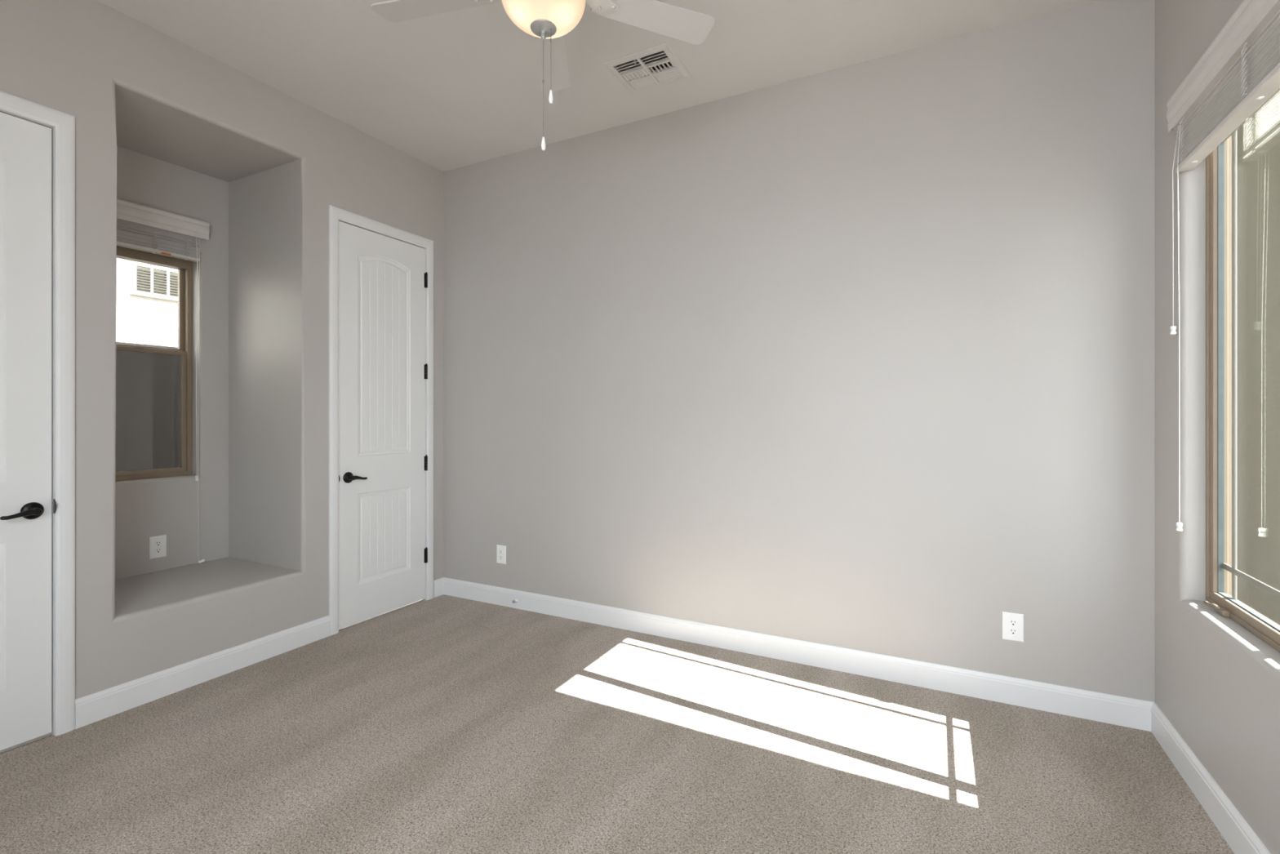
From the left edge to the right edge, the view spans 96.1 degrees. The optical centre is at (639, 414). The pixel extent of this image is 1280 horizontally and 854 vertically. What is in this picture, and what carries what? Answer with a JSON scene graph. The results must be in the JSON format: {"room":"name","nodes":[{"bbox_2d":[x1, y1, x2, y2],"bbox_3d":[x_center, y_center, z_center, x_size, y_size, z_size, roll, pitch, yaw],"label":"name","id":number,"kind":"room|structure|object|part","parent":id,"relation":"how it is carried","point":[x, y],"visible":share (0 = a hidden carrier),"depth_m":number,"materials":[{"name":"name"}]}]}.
{"room":"empty bedroom","nodes":[
{"label":"empty bedroom","id":0,"kind":"room"},
{"bbox_2d":[115,257,177,346],"bbox_3d":[-6.521,-1.155,6.768,3.545,5.100,12.000,0,0,27],"label":"neighbor house","id":1,"kind":"structure","parent":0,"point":[147,301],"depth_m":5.87,"materials":[{"name":"beige paint"}]},
{"bbox_2d":[128,262,177,301],"bbox_3d":[-4.970,-1.360,5.958,0.045,0.320,0.500,0,0,27],"label":"gable vent","id":2,"kind":"object","parent":1,"relation":"attached to","point":[146,282],"depth_m":5.90,"materials":[{"name":"beige paint"}]},
{"bbox_2d":[0,0,443,698],"bbox_3d":[-2.695,-0.330,2.721,0.955,3.250,3.720,0,0,27],"label":"wall","id":3,"kind":"structure","parent":0,"point":[162,123],"depth_m":3.22,"materials":[{"name":"paint"}]},
{"bbox_2d":[0,111,51,750],"bbox_3d":[-2.523,0.064,1.998,0.095,2.433,0.709,0,0,27],"label":"door","id":4,"kind":"structure","parent":3,"relation":"in","point":[25,146],"depth_m":2.25,"materials":[{"name":"white paint"}]},
{"bbox_3d":[-2.377,0.383,2.205,0.025,0.032,0.104,0,0,27],"label":"lever","id":5,"kind":"part","parent":4,"relation":"part of","materials":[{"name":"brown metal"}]},
{"bbox_3d":[-2.373,0.380,2.255,0.058,0.067,0.067,0,0,27],"label":"handle","id":6,"kind":"part","parent":4,"relation":"part of","materials":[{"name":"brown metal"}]},
{"bbox_2d":[0,90,75,735],"bbox_3d":[-2.565,0.034,2.016,0.137,2.521,0.843,0,0,27],"label":"door frame","id":7,"kind":"structure","parent":3,"relation":"attached to","point":[62,125],"depth_m":2.33,"materials":[{"name":"white paint"}]},
{"bbox_3d":[-2.352,0.370,2.311,0.025,0.058,0.002,0,0,27],"label":"strike plate","id":8,"kind":"part","parent":7,"relation":"part of","materials":[{"name":"brown metal"}]},
{"bbox_2d":[115,245,192,480],"bbox_3d":[-2.846,-0.295,3.253,0.074,1.320,0.514,0,0,27],"label":"window","id":9,"kind":"structure","parent":3,"relation":"in","point":[154,384],"depth_m":3.36,"materials":[{"name":"beige plastic"}]},
{"bbox_3d":[-2.859,-0.630,3.260,0.024,0.530,0.464,0,0,27],"label":"sash","id":10,"kind":"part","parent":9,"relation":"part of","materials":[{"name":"beige plastic"}]},
{"bbox_3d":[-2.834,-0.018,3.247,0.023,0.718,0.464,0,0,27],"label":"sash","id":11,"kind":"part","parent":9,"relation":"part of","materials":[{"name":"beige plastic"}]},
{"bbox_2d":[116,198,209,563],"bbox_3d":[-2.741,-0.132,3.201,0.078,2.027,0.576,0,0,27],"label":"window blind","id":12,"kind":"object","parent":9,"relation":"attached to","point":[126,211],"visible":0.68,"depth_m":3.26,"materials":[{"name":"white wood"}]},
{"bbox_3d":[-2.706,-0.970,3.209,0.006,0.101,0.020,0,0,24],"label":"ladder cord","id":13,"kind":"part","parent":12,"relation":"part of","materials":[{"name":"white fabric"}]},
{"bbox_3d":[-2.701,-0.970,3.220,0.006,0.101,0.020,0,0,30],"label":"ladder cord","id":14,"kind":"part","parent":12,"relation":"part of","materials":[{"name":"white fabric"}]},
{"bbox_3d":[-2.745,-0.918,3.203,0.046,0.019,0.500,0,0,27],"label":"rail","id":15,"kind":"part","parent":12,"relation":"part of","materials":[{"name":"white wood"}]},
{"bbox_3d":[-2.635,-0.970,3.349,0.006,0.101,0.020,0,0,24],"label":"ladder cord","id":16,"kind":"part","parent":12,"relation":"part of","materials":[{"name":"white fabric"}]},
{"bbox_3d":[-2.629,-0.970,3.359,0.006,0.101,0.020,0,0,30],"label":"ladder cord","id":17,"kind":"part","parent":12,"relation":"part of","materials":[{"name":"white fabric"}]},
{"bbox_3d":[-2.619,-0.345,3.398,0.012,1.410,0.008,0,0,27],"label":"lift cord","id":18,"kind":"part","parent":12,"relation":"part of","materials":[{"name":"white fabric"}]},
{"bbox_3d":[-2.609,-0.087,3.406,0.013,1.926,0.008,0,0,-33],"label":"lift cord","id":19,"kind":"part","parent":12,"relation":"part of","materials":[{"name":"white fabric"}]},
{"bbox_2d":[149,534,166,559],"bbox_3d":[-2.714,0.747,3.239,0.008,0.124,0.080,0,0,27],"label":"wall outlet","id":20,"kind":"object","parent":3,"relation":"attached to","point":[157,544],"visible":1,"depth_m":3.23,"materials":[{"name":"white plastic"}]},
{"bbox_2d":[154,540,161,546],"bbox_3d":[-2.712,0.727,3.237,0.002,0.028,0.034,0,0,27],"label":"receptacle","id":21,"kind":"object","parent":20,"relation":"attached to","point":[157,543],"depth_m":3.24,"materials":[{"name":"white plastic"}]},
{"bbox_2d":[154,547,162,553],"bbox_3d":[-2.712,0.766,3.237,0.002,0.028,0.034,0,0,27],"label":"receptacle","id":22,"kind":"object","parent":20,"relation":"attached to","point":[157,550],"depth_m":3.24,"materials":[{"name":"white plastic"}]},
{"bbox_2d":[75,577,443,728],"bbox_3d":[-2.263,1.236,2.500,0.015,0.118,3.720,0,0,27],"label":"baseboard","id":23,"kind":"structure","parent":3,"relation":"attached to","point":[101,704],"depth_m":2.75,"materials":[{"name":"white paint"}]},
{"bbox_2d":[328,204,433,635],"bbox_3d":[-1.688,0.034,3.742,0.128,2.521,0.784,0,0,27],"label":"door frame","id":24,"kind":"structure","parent":3,"relation":"attached to","point":[336,215],"depth_m":3.40,"materials":[{"name":"white paint"}]},
{"bbox_2d":[338,221,427,629],"bbox_3d":[-1.631,0.064,3.717,0.096,2.433,0.670,0,0,27],"label":"door","id":25,"kind":"structure","parent":3,"relation":"in","point":[383,280],"depth_m":3.69,"materials":[{"name":"white paint"}]},
{"bbox_3d":[-1.741,0.382,3.466,0.058,0.067,0.067,0,0,27],"label":"handle","id":26,"kind":"part","parent":25,"relation":"part of","materials":[{"name":"brown metal"}]},
{"bbox_3d":[-1.703,0.385,3.499,0.025,0.032,0.104,0,0,27],"label":"lever","id":27,"kind":"part","parent":25,"relation":"part of","materials":[{"name":"brown metal"}]},
{"bbox_2d":[97,0,1097,171],"bbox_3d":[-0.505,-1.755,1.601,4.004,0.001,3.760,0,0,27],"label":"ceiling","id":28,"kind":"structure","parent":0,"point":[456,89],"depth_m":2.80,"materials":[{"name":"paint"}]},
{"bbox_2d":[370,0,715,151],"bbox_3d":[-0.368,-1.343,1.999,1.289,0.824,1.256,0,0,27],"label":"ceiling fan","id":29,"kind":"object","parent":28,"relation":"hanging from","point":[548,21],"visible":1,"depth_m":2.15,"materials":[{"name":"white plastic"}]},
{"bbox_3d":[-0.756,-1.517,2.126,0.475,0.032,0.135,0,0,13],"label":"blade","id":30,"kind":"part","parent":29,"relation":"part of","materials":[{"name":"white wood"}]},
{"bbox_3d":[-0.515,-1.516,2.071,0.210,0.037,0.072,0,0,13],"label":"blade arm","id":31,"kind":"part","parent":29,"relation":"part of","materials":[{"name":"white metal"}]},
{"bbox_3d":[-0.340,-1.149,2.028,0.005,0.343,0.005,0,0,5],"label":"pull chain","id":32,"kind":"part","parent":29,"relation":"part of","materials":[{"name":"metal"}]},
{"bbox_3d":[-0.340,-1.417,2.028,0.296,0.113,0.296,0,0,27],"label":"lamp shade","id":33,"kind":"part","parent":29,"relation":"part of","materials":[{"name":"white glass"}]},
{"bbox_3d":[-0.312,-1.249,2.018,0.005,0.223,0.005,0,0,5],"label":"pull chain","id":34,"kind":"part","parent":29,"relation":"part of","materials":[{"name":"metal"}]},
{"bbox_3d":[-0.376,-1.517,2.454,0.135,0.032,0.475,0,0,-5],"label":"blade","id":35,"kind":"part","parent":29,"relation":"part of","materials":[{"name":"white wood"}]},
{"bbox_3d":[-0.174,-1.516,2.096,0.210,0.037,0.072,0,0,-23],"label":"blade arm","id":36,"kind":"part","parent":29,"relation":"part of","materials":[{"name":"white metal"}]},
{"bbox_3d":[0.054,-1.517,2.193,0.475,0.032,0.135,0,0,-23],"label":"blade","id":37,"kind":"part","parent":29,"relation":"part of","materials":[{"name":"white wood"}]},
{"bbox_2d":[602,42,691,93],"bbox_3d":[0.041,-1.816,2.928,0.352,0.178,0.308,0,0,27],"label":"ceiling vent","id":38,"kind":"object","parent":28,"relation":"in","point":[655,66],"visible":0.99,"depth_m":2.93,"materials":[{"name":"metal"}]},
{"bbox_2d":[0,594,1234,853],"bbox_3d":[-0.505,1.325,1.601,4.004,0.060,3.760,0,0,27],"label":"floor","id":39,"kind":"structure","parent":0,"point":[442,724],"depth_m":2.17,"materials":[{"name":"beige carpet"}]},
{"bbox_2d":[443,0,1154,702],"bbox_3d":[0.342,-0.230,3.257,3.964,3.050,0.001,0,0,27],"label":"wall","id":40,"kind":"structure","parent":0,"point":[860,356],"depth_m":2.90,"materials":[{"name":"paint"}]},
{"bbox_2d":[496,544,506,564],"bbox_3d":[-0.944,0.953,3.910,0.080,0.124,0.008,0,0,27],"label":"wall outlet","id":41,"kind":"object","parent":40,"relation":"attached to","point":[500,549],"visible":1,"depth_m":3.91,"materials":[{"name":"white plastic"}]},
{"bbox_2d":[443,577,1153,731],"bbox_3d":[0.339,1.236,3.250,3.964,0.118,0.015,0,0,27],"label":"baseboard","id":42,"kind":"structure","parent":40,"relation":"attached to","point":[1128,712],"depth_m":2.89,"materials":[{"name":"white paint"}]},
{"bbox_2d":[1002,611,1023,642],"bbox_3d":[1.669,0.951,2.573,0.080,0.124,0.008,0,0,27],"label":"wall outlet","id":43,"kind":"object","parent":40,"relation":"attached to","point":[1012,623],"visible":1,"depth_m":2.57,"materials":[{"name":"white plastic"}]},
{"bbox_2d":[1008,627,1017,635],"bbox_3d":[1.668,0.970,2.570,0.034,0.028,0.002,0,0,27],"label":"receptacle","id":44,"kind":"object","parent":43,"relation":"attached to","point":[1012,631],"depth_m":2.57,"materials":[{"name":"white plastic"}]},
{"bbox_2d":[1008,619,1017,626],"bbox_3d":[1.668,0.931,2.570,0.034,0.028,0.002,0,0,27],"label":"receptacle","id":45,"kind":"object","parent":43,"relation":"attached to","point":[1011,622],"depth_m":2.57,"materials":[{"name":"white plastic"}]},
{"bbox_2d":[1154,0,1279,853],"bbox_3d":[1.326,-0.230,0.664,0.150,3.050,3.720,0,0,27],"label":"wall","id":46,"kind":"structure","parent":0,"point":[1216,682],"depth_m":2.08,"materials":[{"name":"paint"}]},
{"bbox_2d":[1151,702,1271,853],"bbox_3d":[1.253,1.236,0.701,0.015,0.118,3.720,0,0,27],"label":"baseboard","id":47,"kind":"structure","parent":46,"relation":"attached to","point":[1236,831],"depth_m":1.88,"materials":[{"name":"white paint"}]},
{"bbox_2d":[1204,88,1279,652],"bbox_3d":[1.798,-0.226,1.564,0.099,1.798,1.122,0,0,27],"label":"window","id":48,"kind":"structure","parent":46,"relation":"in","point":[1221,571],"depth_m":2.02,"materials":[{"name":"beige plastic"}]},
{"bbox_3d":[1.964,0.658,1.956,0.029,0.026,0.112,0,0,23],"label":"crank handle","id":49,"kind":"part","parent":48,"relation":"part of","materials":[{"name":"beige plastic"}]},
{"bbox_2d":[1166,0,1279,531],"bbox_3d":[1.725,-0.368,1.601,0.078,1.578,1.158,0,0,27],"label":"window blind","id":50,"kind":"object","parent":48,"relation":"attached to","point":[1239,70],"visible":1,"depth_m":1.74,"materials":[{"name":"white wood"}]},
{"bbox_3d":[1.957,-0.687,2.102,0.007,0.727,0.023,0,0,-1],"label":"lift cord","id":51,"kind":"part","parent":50,"relation":"part of","materials":[{"name":"white fabric"}]},
{"bbox_3d":[1.935,-0.329,2.065,0.008,1.443,0.021,0,0,35],"label":"lift cord","id":52,"kind":"part","parent":50,"relation":"part of","materials":[{"name":"white fabric"}]},
{"bbox_3d":[1.910,-0.966,2.029,0.006,0.144,0.020,0,0,24],"label":"ladder cord","id":53,"kind":"part","parent":50,"relation":"part of","materials":[{"name":"white fabric"}]},
{"bbox_3d":[1.905,-0.966,2.018,0.006,0.144,0.020,0,0,30],"label":"ladder cord","id":54,"kind":"part","parent":50,"relation":"part of","materials":[{"name":"white fabric"}]},
{"bbox_3d":[1.728,-0.893,1.601,0.048,0.019,1.104,0,0,27],"label":"rail","id":55,"kind":"part","parent":50,"relation":"part of","materials":[{"name":"white wood"}]},
{"bbox_3d":[1.703,-0.966,1.624,0.006,0.144,0.020,0,0,24],"label":"ladder cord","id":56,"kind":"part","parent":50,"relation":"part of","materials":[{"name":"white fabric"}]},
{"bbox_3d":[1.698,-0.966,1.613,0.006,0.144,0.020,0,0,30],"label":"ladder cord","id":57,"kind":"part","parent":50,"relation":"part of","materials":[{"name":"white fabric"}]},
{"label":"outside","id":58,"kind":"structure","parent":0,"visible":0},
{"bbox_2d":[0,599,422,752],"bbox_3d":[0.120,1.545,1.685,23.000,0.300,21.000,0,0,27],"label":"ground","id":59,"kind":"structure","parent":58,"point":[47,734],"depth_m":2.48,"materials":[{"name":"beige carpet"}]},
{"bbox_2d":[115,342,177,349],"bbox_3d":[-3.853,0.420,4.841,0.150,1.950,13.000,0,0,27],"label":"fence","id":60,"kind":"object","parent":59,"relation":"on","point":[119,343],"visible":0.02,"depth_m":4.56,"materials":[{"name":"white"}]},
{"bbox_2d":[1236,89,1279,625],"bbox_3d":[6.636,-1.405,0.790,9.039,5.600,0.247,0,0,36],"label":"wall","id":61,"kind":"structure","parent":59,"relation":"on","point":[1258,140],"depth_m":3.07,"materials":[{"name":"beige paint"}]}
]}

